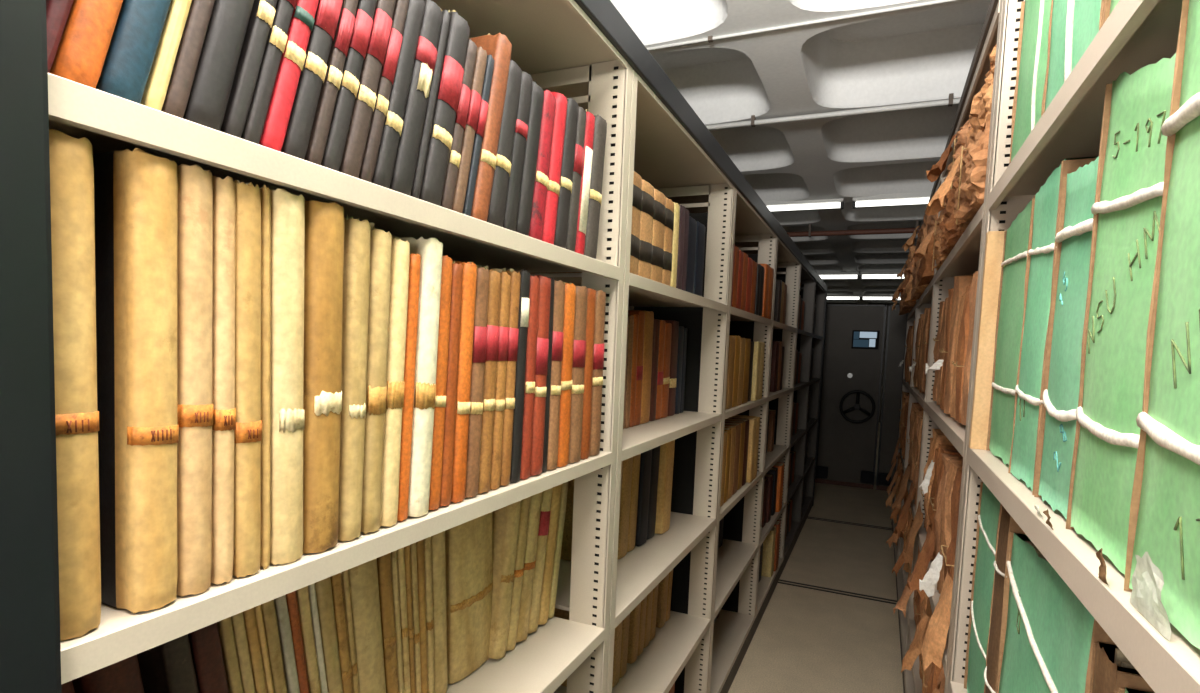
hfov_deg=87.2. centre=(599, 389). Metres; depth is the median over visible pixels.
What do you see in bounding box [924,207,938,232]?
paper package
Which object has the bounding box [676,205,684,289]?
volume
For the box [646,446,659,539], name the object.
volume
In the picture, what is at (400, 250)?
vellum ledger
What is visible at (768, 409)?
volume
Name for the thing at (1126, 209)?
folder
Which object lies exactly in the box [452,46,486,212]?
book
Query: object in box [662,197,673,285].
volume
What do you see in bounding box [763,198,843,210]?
lamp
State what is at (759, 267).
book
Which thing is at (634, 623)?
volume
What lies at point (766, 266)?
volume
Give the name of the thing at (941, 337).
file
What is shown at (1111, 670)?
folder
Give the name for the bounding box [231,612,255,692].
vellum ledger
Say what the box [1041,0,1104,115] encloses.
folder
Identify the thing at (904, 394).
file
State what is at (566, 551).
volume
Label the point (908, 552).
bundle
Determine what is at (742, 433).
volume
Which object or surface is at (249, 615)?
vellum ledger
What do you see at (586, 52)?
shelving
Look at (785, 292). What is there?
volume
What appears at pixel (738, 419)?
volume
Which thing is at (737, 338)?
volume
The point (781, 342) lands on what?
volume
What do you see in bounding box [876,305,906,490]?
carriage
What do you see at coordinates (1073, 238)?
folder
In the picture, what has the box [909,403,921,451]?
file
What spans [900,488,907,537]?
file
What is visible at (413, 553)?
vellum ledger
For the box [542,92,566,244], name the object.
book
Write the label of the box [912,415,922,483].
file
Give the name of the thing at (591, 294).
volume
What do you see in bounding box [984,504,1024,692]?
folder
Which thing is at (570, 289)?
volume
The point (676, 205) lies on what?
volume
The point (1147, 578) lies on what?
paper
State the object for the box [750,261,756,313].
volume
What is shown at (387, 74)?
book
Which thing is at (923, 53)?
ceiling
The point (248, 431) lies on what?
vellum ledger
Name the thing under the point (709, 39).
cable
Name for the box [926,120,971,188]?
paper package
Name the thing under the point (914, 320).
file
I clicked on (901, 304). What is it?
paper package
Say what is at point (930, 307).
file
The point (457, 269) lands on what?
volume
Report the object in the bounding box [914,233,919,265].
paper package
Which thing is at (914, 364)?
file
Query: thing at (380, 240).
vellum ledger
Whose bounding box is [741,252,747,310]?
volume
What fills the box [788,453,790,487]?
volume
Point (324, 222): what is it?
vellum ledger
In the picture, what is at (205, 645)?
volume
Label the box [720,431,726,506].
volume
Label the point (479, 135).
book
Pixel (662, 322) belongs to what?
volume
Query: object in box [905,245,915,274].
paper package
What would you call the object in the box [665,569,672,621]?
volume
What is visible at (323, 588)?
vellum ledger
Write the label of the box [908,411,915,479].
file
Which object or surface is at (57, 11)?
book
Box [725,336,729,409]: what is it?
volume
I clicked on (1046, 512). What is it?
scrap
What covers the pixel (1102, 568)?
scrap
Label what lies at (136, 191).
vellum ledger
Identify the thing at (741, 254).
volume
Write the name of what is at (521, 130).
book
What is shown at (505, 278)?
volume
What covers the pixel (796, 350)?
volume
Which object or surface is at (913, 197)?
lamp
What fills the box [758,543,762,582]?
volume
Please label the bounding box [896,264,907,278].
paper package
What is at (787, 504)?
volume
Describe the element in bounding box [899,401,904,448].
file
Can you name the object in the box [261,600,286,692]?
vellum ledger
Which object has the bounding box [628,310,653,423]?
volume
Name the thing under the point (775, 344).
volume
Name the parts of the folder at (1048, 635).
tie cord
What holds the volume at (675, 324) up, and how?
on the shelving at (586, 52)
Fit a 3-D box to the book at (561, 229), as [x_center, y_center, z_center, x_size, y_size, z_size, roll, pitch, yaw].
[-0.177,-0.393,1.172,0.277,0.281,0.074,4,4,24]
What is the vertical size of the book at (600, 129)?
0.282 m
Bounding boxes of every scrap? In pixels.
[1043,509,1052,528]
[1096,548,1107,584]
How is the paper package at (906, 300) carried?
on the shelving at (1137, 34)
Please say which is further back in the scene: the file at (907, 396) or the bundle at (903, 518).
the file at (907, 396)
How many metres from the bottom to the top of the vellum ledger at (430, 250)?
0.346 m
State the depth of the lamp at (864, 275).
8.23 m
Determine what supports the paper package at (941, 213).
on the paper package at (922, 250)
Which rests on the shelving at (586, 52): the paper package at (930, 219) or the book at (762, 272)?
the book at (762, 272)
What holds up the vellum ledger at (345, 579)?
on the shelving at (586, 52)
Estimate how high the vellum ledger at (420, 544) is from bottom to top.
0.311 m
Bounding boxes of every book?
[46,0,73,72]
[95,0,170,103]
[137,634,198,692]
[161,0,214,117]
[183,0,253,130]
[220,0,276,137]
[241,0,296,143]
[259,0,318,151]
[281,0,342,159]
[304,0,357,164]
[321,0,376,170]
[339,0,395,177]
[359,0,408,181]
[371,0,424,188]
[389,0,442,195]
[410,10,449,198]
[419,8,469,205]
[440,39,476,209]
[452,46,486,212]
[462,55,493,215]
[487,59,521,226]
[502,269,529,482]
[503,71,531,230]
[515,81,543,235]
[529,90,555,240]
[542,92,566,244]
[542,278,554,471]
[554,98,578,248]
[566,107,585,251]
[575,109,594,254]
[584,115,606,258]
[747,342,753,401]
[754,264,761,314]
[759,266,763,315]
[774,280,781,321]
[780,347,783,389]
[799,298,802,328]
[813,304,815,333]
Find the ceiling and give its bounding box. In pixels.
[610,0,990,304]
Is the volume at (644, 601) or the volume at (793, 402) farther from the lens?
the volume at (793, 402)
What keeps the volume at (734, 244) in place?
on the shelving at (586, 52)
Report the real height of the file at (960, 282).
0.451 m
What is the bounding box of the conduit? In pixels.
[705,93,960,129]
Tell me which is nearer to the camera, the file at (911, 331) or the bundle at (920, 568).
the bundle at (920, 568)
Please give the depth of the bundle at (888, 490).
4.61 m
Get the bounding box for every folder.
[964,482,1000,692]
[969,231,1005,449]
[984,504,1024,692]
[986,196,1034,464]
[997,532,1115,692]
[1008,156,1098,494]
[1009,0,1050,163]
[1034,157,1098,519]
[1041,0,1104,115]
[1066,53,1175,574]
[1090,642,1154,692]
[1103,0,1118,23]
[1118,688,1149,692]
[1124,0,1199,648]
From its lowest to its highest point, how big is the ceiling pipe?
0.110 m
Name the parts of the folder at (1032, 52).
tie cord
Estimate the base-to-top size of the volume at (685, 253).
0.228 m
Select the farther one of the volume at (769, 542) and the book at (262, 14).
the volume at (769, 542)
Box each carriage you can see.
[815,304,886,488]
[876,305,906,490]
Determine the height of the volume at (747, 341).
0.278 m
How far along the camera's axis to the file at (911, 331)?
4.47 m
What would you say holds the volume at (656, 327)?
on the shelving at (586, 52)
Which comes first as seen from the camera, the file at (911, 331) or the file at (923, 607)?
the file at (923, 607)
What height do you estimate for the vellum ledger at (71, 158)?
0.352 m
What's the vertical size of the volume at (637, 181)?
0.223 m
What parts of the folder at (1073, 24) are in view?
tie cord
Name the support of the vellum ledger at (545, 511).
on the shelving at (586, 52)
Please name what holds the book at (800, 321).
on the shelving at (586, 52)
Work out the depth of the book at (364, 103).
0.68 m
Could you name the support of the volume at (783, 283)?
on the shelving at (586, 52)
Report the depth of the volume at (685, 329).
2.19 m
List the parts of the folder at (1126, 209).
tie cord, tie cord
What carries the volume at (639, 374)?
on the shelving at (586, 52)
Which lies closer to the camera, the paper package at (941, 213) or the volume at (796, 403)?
the paper package at (941, 213)
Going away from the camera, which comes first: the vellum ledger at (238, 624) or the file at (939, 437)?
the vellum ledger at (238, 624)
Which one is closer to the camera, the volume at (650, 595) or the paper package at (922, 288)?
the volume at (650, 595)
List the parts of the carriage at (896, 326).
kick plate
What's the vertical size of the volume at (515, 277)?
0.335 m
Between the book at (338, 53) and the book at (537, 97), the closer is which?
the book at (338, 53)
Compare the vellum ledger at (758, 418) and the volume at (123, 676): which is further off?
the vellum ledger at (758, 418)
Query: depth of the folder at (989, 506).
1.22 m
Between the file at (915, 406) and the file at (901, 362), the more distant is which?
the file at (901, 362)
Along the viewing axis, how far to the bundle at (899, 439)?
4.43 m
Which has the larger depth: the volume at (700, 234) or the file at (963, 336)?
the volume at (700, 234)
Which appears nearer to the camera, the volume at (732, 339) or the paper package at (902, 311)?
the volume at (732, 339)
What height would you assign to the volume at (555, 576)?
0.299 m
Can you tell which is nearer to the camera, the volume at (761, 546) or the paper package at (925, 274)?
the paper package at (925, 274)
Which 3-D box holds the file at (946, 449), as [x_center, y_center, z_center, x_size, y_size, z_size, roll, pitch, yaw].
[1.277,0.396,2.074,0.411,0.412,0.174,4,4,24]
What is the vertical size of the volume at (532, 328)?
0.335 m
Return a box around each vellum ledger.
[49,129,100,640]
[93,148,178,613]
[177,164,212,596]
[211,176,235,584]
[217,617,242,692]
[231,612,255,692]
[233,180,261,577]
[243,608,266,692]
[254,605,273,692]
[260,185,270,568]
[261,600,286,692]
[269,189,304,564]
[274,595,299,692]
[296,586,320,692]
[303,200,343,553]
[308,583,327,692]
[315,577,342,692]
[330,572,353,692]
[338,214,370,541]
[342,570,358,692]
[348,558,385,692]
[361,222,391,533]
[377,553,398,692]
[380,234,409,526]
[391,550,403,692]
[397,547,410,692]
[400,237,442,516]
[404,545,415,692]
[410,543,420,692]
[416,539,427,692]
[424,537,434,692]
[431,531,447,692]
[445,512,492,683]
[488,500,521,658]
[506,496,530,650]
[516,492,541,642]
[528,488,552,633]
[538,484,562,624]
[655,440,674,533]
[729,416,756,482]
[734,415,759,478]
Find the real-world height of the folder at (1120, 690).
0.432 m
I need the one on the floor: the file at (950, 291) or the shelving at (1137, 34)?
the shelving at (1137, 34)
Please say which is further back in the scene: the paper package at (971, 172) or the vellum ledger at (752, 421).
the vellum ledger at (752, 421)
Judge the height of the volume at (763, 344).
0.268 m
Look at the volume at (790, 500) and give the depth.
4.75 m
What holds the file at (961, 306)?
on the shelving at (1137, 34)
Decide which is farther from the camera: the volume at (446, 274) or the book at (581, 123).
the book at (581, 123)
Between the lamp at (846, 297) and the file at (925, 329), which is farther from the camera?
the lamp at (846, 297)
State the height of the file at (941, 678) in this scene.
0.313 m
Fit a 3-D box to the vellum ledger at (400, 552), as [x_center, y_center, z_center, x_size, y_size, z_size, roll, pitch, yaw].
[-0.405,0.361,1.016,0.236,0.310,0.038,4,4,24]
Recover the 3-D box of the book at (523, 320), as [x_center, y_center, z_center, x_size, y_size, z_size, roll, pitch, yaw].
[-0.247,-0.029,1.044,0.278,0.334,0.037,4,4,24]
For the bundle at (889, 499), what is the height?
0.360 m
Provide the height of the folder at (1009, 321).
0.457 m
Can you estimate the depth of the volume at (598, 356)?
1.25 m
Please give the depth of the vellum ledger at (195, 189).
0.52 m
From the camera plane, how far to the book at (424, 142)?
0.78 m
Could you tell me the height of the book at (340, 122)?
0.246 m
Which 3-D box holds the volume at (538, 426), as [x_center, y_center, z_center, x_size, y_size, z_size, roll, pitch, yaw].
[-0.212,-0.031,1.100,0.264,0.332,0.036,4,3,24]
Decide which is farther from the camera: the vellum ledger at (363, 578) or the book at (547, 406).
the book at (547, 406)
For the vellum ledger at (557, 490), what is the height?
0.320 m
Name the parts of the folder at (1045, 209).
tie cord, tie cord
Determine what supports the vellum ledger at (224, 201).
on the shelving at (586, 52)
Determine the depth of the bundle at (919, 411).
3.44 m
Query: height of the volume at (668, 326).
0.306 m
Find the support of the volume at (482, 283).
on the shelving at (586, 52)
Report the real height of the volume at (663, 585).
0.278 m
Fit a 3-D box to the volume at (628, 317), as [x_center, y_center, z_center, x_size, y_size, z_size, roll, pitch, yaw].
[-0.061,-0.053,1.736,0.277,0.305,0.052,4,4,24]
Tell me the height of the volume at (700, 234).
0.232 m
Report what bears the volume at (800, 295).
on the shelving at (586, 52)
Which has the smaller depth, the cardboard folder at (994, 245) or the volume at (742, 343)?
the cardboard folder at (994, 245)
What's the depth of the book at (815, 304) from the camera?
5.44 m
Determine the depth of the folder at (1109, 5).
0.70 m
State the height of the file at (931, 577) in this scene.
0.422 m
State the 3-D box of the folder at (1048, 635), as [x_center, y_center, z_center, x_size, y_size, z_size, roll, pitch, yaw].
[0.701,0.442,0.744,0.343,0.467,0.425,4,4,24]
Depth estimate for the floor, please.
3.53 m
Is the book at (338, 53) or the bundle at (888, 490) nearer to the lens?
the book at (338, 53)
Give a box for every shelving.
[0,0,827,692]
[892,0,1199,692]
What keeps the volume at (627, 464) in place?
on the shelving at (586, 52)
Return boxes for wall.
[826,303,899,421]
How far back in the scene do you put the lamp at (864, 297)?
11.34 m
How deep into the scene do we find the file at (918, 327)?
3.85 m
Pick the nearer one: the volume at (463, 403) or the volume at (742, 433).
the volume at (463, 403)
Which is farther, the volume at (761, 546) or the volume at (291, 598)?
the volume at (761, 546)
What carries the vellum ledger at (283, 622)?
on the shelving at (586, 52)
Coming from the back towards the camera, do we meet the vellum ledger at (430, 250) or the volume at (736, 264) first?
the volume at (736, 264)
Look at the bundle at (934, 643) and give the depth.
1.51 m
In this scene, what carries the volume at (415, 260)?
on the shelving at (586, 52)
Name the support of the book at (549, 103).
on the shelving at (586, 52)
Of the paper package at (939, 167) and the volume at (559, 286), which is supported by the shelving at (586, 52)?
the volume at (559, 286)
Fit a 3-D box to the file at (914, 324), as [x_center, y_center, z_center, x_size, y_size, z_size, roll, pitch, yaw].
[2.189,-0.234,4.019,0.364,0.432,0.140,4,4,24]
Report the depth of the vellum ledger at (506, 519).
1.20 m
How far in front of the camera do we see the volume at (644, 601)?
1.98 m
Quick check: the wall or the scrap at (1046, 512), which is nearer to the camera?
the scrap at (1046, 512)
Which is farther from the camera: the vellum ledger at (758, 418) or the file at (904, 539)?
the file at (904, 539)
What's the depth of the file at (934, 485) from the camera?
2.24 m
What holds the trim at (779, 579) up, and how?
on the floor
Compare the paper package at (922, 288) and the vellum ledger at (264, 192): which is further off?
the paper package at (922, 288)
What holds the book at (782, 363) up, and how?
on the shelving at (586, 52)
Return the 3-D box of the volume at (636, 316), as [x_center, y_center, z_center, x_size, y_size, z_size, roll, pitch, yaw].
[-0.023,-0.062,1.807,0.268,0.316,0.036,4,4,24]
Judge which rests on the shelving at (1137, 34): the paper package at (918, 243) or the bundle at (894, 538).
the bundle at (894, 538)
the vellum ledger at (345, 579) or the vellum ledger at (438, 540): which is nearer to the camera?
the vellum ledger at (345, 579)
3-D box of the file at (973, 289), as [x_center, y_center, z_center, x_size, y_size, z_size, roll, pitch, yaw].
[1.100,-0.092,1.542,0.365,0.417,0.142,4,4,24]
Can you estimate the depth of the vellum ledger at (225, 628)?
0.70 m
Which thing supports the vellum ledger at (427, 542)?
on the shelving at (586, 52)
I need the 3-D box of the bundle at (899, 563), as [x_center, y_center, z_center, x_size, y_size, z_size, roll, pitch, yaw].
[1.538,0.820,2.801,0.435,0.347,0.166,4,4,24]
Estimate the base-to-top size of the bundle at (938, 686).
0.334 m
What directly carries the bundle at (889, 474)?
on the shelving at (1137, 34)
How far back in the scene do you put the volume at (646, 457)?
1.89 m
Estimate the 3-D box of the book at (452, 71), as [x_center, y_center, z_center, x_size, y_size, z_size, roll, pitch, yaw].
[-0.314,-0.372,0.861,0.272,0.272,0.090,4,4,24]
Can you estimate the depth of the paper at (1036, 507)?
0.76 m
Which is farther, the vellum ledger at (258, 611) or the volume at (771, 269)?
the volume at (771, 269)
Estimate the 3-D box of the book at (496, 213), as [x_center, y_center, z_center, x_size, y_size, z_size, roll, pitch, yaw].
[-0.256,-0.371,0.988,0.269,0.256,0.079,4,4,24]
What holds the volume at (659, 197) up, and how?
on the shelving at (586, 52)
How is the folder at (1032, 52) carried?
on the shelving at (1137, 34)
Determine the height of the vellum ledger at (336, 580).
0.310 m
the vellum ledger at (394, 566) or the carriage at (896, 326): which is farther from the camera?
the carriage at (896, 326)
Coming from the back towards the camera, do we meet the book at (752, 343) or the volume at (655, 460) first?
the book at (752, 343)
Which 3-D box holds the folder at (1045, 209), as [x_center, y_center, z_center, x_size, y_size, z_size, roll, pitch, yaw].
[0.799,-0.077,0.878,0.345,0.460,0.190,4,4,24]
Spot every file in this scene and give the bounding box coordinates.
[896,462,902,497]
[899,330,909,379]
[899,392,908,435]
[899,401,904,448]
[900,398,904,443]
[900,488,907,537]
[901,395,908,450]
[902,404,908,458]
[903,492,908,547]
[906,330,910,381]
[907,329,912,381]
[907,402,918,443]
[907,520,913,581]
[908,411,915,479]
[909,320,914,382]
[909,320,922,389]
[909,324,914,384]
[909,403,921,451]
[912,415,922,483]
[913,318,919,382]
[913,416,922,499]
[913,545,919,623]
[914,314,923,387]
[919,308,925,389]
[919,308,929,392]
[919,444,961,560]
[919,467,961,596]
[919,596,930,692]
[920,593,926,617]
[924,307,930,393]
[925,275,972,414]
[926,429,952,535]
[927,662,942,692]
[928,448,937,529]
[933,301,944,400]
[937,298,947,404]
[937,458,962,593]
[937,667,944,692]
[939,288,953,409]
[942,297,948,365]
[950,292,965,417]
[952,285,970,422]
[960,271,977,424]
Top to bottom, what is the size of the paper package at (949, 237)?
0.210 m
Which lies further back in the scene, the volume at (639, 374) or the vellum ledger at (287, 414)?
the volume at (639, 374)
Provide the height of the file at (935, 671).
0.324 m
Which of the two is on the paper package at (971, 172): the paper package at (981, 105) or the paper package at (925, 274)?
the paper package at (981, 105)
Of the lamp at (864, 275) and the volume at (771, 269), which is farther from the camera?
the lamp at (864, 275)
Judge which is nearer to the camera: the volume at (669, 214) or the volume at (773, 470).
the volume at (669, 214)
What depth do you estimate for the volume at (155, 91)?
0.50 m
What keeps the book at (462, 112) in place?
on the shelving at (586, 52)
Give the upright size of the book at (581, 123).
0.271 m
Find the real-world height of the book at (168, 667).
0.311 m
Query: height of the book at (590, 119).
0.286 m
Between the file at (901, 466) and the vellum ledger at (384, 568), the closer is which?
the vellum ledger at (384, 568)
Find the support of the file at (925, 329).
on the shelving at (1137, 34)
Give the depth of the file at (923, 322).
3.31 m
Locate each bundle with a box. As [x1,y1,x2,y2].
[886,456,900,494]
[886,469,902,494]
[886,475,900,515]
[886,508,912,572]
[890,494,906,522]
[891,403,908,464]
[892,408,923,509]
[892,538,911,575]
[893,572,921,627]
[894,440,920,538]
[901,604,932,692]
[903,438,932,566]
[906,453,962,601]
[921,566,952,670]
[932,682,940,692]
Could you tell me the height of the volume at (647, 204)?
0.222 m
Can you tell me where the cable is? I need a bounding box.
[647,0,957,50]
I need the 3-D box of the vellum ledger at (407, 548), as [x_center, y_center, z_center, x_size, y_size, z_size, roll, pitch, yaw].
[-0.402,0.360,1.029,0.241,0.310,0.035,4,4,24]
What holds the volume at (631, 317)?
on the shelving at (586, 52)
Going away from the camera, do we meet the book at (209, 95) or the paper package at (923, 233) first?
the book at (209, 95)
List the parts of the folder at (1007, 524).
tie cord, tie cord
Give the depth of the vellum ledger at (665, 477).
2.02 m
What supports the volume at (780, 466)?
on the shelving at (586, 52)
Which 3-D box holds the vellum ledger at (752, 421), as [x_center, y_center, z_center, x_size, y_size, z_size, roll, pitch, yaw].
[0.591,0.269,2.952,0.261,0.293,0.079,4,4,24]
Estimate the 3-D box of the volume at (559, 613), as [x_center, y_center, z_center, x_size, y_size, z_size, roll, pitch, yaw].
[-0.085,0.700,1.807,0.264,0.287,0.058,4,4,24]
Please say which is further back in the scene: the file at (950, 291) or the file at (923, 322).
the file at (923, 322)
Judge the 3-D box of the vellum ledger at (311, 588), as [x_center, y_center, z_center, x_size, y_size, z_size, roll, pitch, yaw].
[-0.473,0.369,0.876,0.246,0.309,0.051,4,4,24]
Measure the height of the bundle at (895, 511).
0.353 m
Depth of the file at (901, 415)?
4.93 m
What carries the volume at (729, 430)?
on the shelving at (586, 52)
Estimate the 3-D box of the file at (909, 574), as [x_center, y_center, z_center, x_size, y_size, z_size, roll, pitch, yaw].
[1.712,0.820,3.098,0.360,0.318,0.165,4,4,24]
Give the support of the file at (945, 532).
on the shelving at (1137, 34)
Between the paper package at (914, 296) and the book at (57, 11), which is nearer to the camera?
the book at (57, 11)
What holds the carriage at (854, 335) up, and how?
on the floor
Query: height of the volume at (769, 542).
0.285 m
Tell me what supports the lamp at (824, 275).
attached to the ceiling
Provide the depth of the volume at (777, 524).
3.87 m
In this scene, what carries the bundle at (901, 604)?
on the shelving at (1137, 34)
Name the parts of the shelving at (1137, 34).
shelf, kick plate, panel, shelf, shelf, shelf, shelf, shelf, shelf, shelf, shelf, shelf, shelf, shelf, panel, shelf, shelf, shelf, panel, shelf, shelf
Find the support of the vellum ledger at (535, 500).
on the shelving at (586, 52)
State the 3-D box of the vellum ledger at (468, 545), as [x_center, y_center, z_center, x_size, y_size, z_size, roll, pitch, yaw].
[-0.328,0.350,1.183,0.240,0.315,0.136,4,4,24]
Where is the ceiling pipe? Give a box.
[787,220,919,236]
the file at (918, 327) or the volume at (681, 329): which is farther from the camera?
the file at (918, 327)
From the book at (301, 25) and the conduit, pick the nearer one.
the book at (301, 25)
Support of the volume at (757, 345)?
on the shelving at (586, 52)
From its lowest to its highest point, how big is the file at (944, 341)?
0.416 m
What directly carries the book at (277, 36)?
on the shelving at (586, 52)
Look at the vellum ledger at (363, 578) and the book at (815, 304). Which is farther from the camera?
the book at (815, 304)
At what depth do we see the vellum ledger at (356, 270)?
0.67 m
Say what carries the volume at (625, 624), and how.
on the shelving at (586, 52)
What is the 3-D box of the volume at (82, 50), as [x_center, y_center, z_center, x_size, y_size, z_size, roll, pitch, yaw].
[-0.466,-0.341,0.514,0.260,0.247,0.086,4,4,24]
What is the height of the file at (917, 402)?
0.436 m
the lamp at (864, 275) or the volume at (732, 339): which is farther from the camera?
the lamp at (864, 275)
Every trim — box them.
[778,579,896,603]
[808,517,891,529]
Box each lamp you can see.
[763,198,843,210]
[818,272,858,278]
[827,295,860,299]
[852,191,931,208]
[860,272,904,278]
[862,295,900,299]
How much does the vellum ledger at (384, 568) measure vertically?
0.311 m
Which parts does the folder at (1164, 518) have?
tie cord, tie cord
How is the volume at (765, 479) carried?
on the shelving at (586, 52)
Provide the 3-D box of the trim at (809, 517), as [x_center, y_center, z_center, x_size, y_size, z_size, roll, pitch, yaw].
[1.881,1.132,5.557,9.300,0.003,0.062,4,4,24]
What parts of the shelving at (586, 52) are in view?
panel, shelf, shelf, shelf, panel, shelf, shelf, shelf, panel, shelf, panel, shelf, shelf, shelf, shelf, shelf, kick plate, panel, shelf, shelf, shelf, shelf, shelf, shelf, shelf, panel, shelf, shelf, shelf, shelf, shelf, shelf, panel, shelf, shelf, panel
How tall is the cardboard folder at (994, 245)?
0.446 m
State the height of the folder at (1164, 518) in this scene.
0.500 m
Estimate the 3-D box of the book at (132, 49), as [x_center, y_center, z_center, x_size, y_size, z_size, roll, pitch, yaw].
[-0.462,-0.343,0.544,0.278,0.247,0.088,4,4,24]
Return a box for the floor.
[728,422,903,692]
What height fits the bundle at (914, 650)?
0.340 m
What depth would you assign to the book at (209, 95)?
0.53 m
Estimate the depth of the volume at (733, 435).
2.55 m
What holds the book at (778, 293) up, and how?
on the shelving at (586, 52)
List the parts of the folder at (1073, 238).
tie cord, tie cord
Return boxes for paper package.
[891,274,915,306]
[892,294,911,314]
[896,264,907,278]
[898,267,922,299]
[900,293,912,308]
[901,215,927,250]
[903,233,934,286]
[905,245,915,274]
[911,217,946,270]
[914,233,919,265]
[915,258,928,292]
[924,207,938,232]
[926,114,990,230]
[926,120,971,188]
[937,171,950,222]
[939,177,963,256]
[966,44,996,140]
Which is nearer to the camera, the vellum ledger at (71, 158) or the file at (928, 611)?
the vellum ledger at (71, 158)
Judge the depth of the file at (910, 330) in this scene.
4.61 m
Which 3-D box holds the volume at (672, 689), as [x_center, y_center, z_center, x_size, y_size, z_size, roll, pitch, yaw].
[0.142,1.055,2.303,0.263,0.270,0.064,4,4,24]
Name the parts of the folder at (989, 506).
tie cord, tie cord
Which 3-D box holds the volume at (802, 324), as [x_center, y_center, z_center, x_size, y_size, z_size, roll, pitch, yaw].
[1.380,-0.553,4.726,0.282,0.224,0.119,4,4,24]
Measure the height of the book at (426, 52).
0.252 m
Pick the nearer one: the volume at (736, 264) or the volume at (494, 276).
the volume at (494, 276)
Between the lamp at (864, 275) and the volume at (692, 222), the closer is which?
the volume at (692, 222)
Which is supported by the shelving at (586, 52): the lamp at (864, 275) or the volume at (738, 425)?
the volume at (738, 425)
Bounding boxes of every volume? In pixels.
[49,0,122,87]
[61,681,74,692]
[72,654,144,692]
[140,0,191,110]
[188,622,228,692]
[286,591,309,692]
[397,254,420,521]
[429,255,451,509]
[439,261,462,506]
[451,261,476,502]
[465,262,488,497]
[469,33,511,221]
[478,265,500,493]
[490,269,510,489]
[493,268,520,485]
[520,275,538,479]
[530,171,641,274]
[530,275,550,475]
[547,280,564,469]
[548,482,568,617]
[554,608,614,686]
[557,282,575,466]
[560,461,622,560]
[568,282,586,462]
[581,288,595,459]
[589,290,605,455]
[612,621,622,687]
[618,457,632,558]
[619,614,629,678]
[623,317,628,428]
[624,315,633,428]
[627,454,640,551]
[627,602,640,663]
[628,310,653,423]
[628,311,644,425]
[628,313,638,426]
[635,449,651,545]
[637,596,646,655]
[638,180,653,278]
[643,590,652,648]
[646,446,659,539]
[649,319,659,420]
[650,188,665,282]
[650,584,658,640]
[655,320,664,419]
[656,574,668,627]
[661,322,671,417]
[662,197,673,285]
[664,320,678,415]
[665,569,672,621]
[669,683,674,692]
[670,202,679,287]
[675,326,683,413]
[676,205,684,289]
[680,328,687,412]
[682,209,688,290]
[686,216,696,293]
[693,221,704,296]
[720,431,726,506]
[724,422,740,494]
[724,425,735,498]
[724,427,731,502]
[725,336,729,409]
[725,419,744,489]
[726,418,748,485]
[727,336,734,408]
[729,335,740,407]
[731,244,734,306]
[732,246,738,307]
[736,250,743,309]
[737,338,744,405]
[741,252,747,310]
[742,338,750,403]
[745,257,752,312]
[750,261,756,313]
[751,342,761,400]
[758,342,764,399]
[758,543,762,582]
[760,264,769,317]
[761,526,775,576]
[762,477,767,527]
[765,474,772,522]
[766,409,769,452]
[766,467,777,515]
[767,267,773,318]
[767,409,775,451]
[770,341,779,391]
[773,462,783,511]
[774,520,780,570]
[777,341,782,390]
[780,282,784,322]
[783,284,786,323]
[785,504,787,538]
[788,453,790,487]
[789,499,792,530]
[791,402,793,436]
[794,350,797,384]
[795,403,798,432]
[798,295,800,328]
[801,301,804,329]
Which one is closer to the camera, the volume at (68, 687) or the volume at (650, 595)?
the volume at (68, 687)
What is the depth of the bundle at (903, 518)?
2.97 m
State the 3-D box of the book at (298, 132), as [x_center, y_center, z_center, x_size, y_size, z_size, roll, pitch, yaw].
[-0.399,-0.350,0.681,0.274,0.246,0.082,4,4,24]
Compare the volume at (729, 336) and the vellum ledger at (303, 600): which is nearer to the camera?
the vellum ledger at (303, 600)
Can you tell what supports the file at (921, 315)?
on the shelving at (1137, 34)
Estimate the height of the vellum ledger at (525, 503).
0.319 m
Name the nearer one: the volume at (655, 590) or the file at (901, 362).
the volume at (655, 590)
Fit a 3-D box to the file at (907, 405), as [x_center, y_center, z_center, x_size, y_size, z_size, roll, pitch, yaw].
[2.231,0.296,4.225,0.365,0.384,0.163,4,4,24]
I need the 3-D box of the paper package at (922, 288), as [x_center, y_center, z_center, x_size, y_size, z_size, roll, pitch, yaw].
[1.828,-0.609,3.256,0.360,0.203,0.443,4,4,24]
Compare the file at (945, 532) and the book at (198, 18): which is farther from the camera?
the file at (945, 532)
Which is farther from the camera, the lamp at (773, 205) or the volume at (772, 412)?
the lamp at (773, 205)
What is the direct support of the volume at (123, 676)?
on the shelving at (586, 52)
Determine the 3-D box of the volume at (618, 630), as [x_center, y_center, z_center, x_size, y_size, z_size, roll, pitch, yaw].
[-0.069,0.697,1.859,0.277,0.287,0.061,4,4,24]
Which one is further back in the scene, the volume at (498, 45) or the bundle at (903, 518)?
the bundle at (903, 518)
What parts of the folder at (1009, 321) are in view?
tie cord, tie cord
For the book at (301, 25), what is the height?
0.245 m
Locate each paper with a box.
[1035,505,1043,517]
[1129,552,1170,640]
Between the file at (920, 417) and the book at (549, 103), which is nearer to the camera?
the book at (549, 103)
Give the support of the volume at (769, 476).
on the shelving at (586, 52)
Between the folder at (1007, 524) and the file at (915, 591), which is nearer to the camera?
the folder at (1007, 524)
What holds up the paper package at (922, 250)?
on the shelving at (1137, 34)
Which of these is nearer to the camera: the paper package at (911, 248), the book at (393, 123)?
the book at (393, 123)
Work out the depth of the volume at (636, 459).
1.84 m
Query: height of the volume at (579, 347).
0.336 m
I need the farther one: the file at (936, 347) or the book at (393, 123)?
the file at (936, 347)

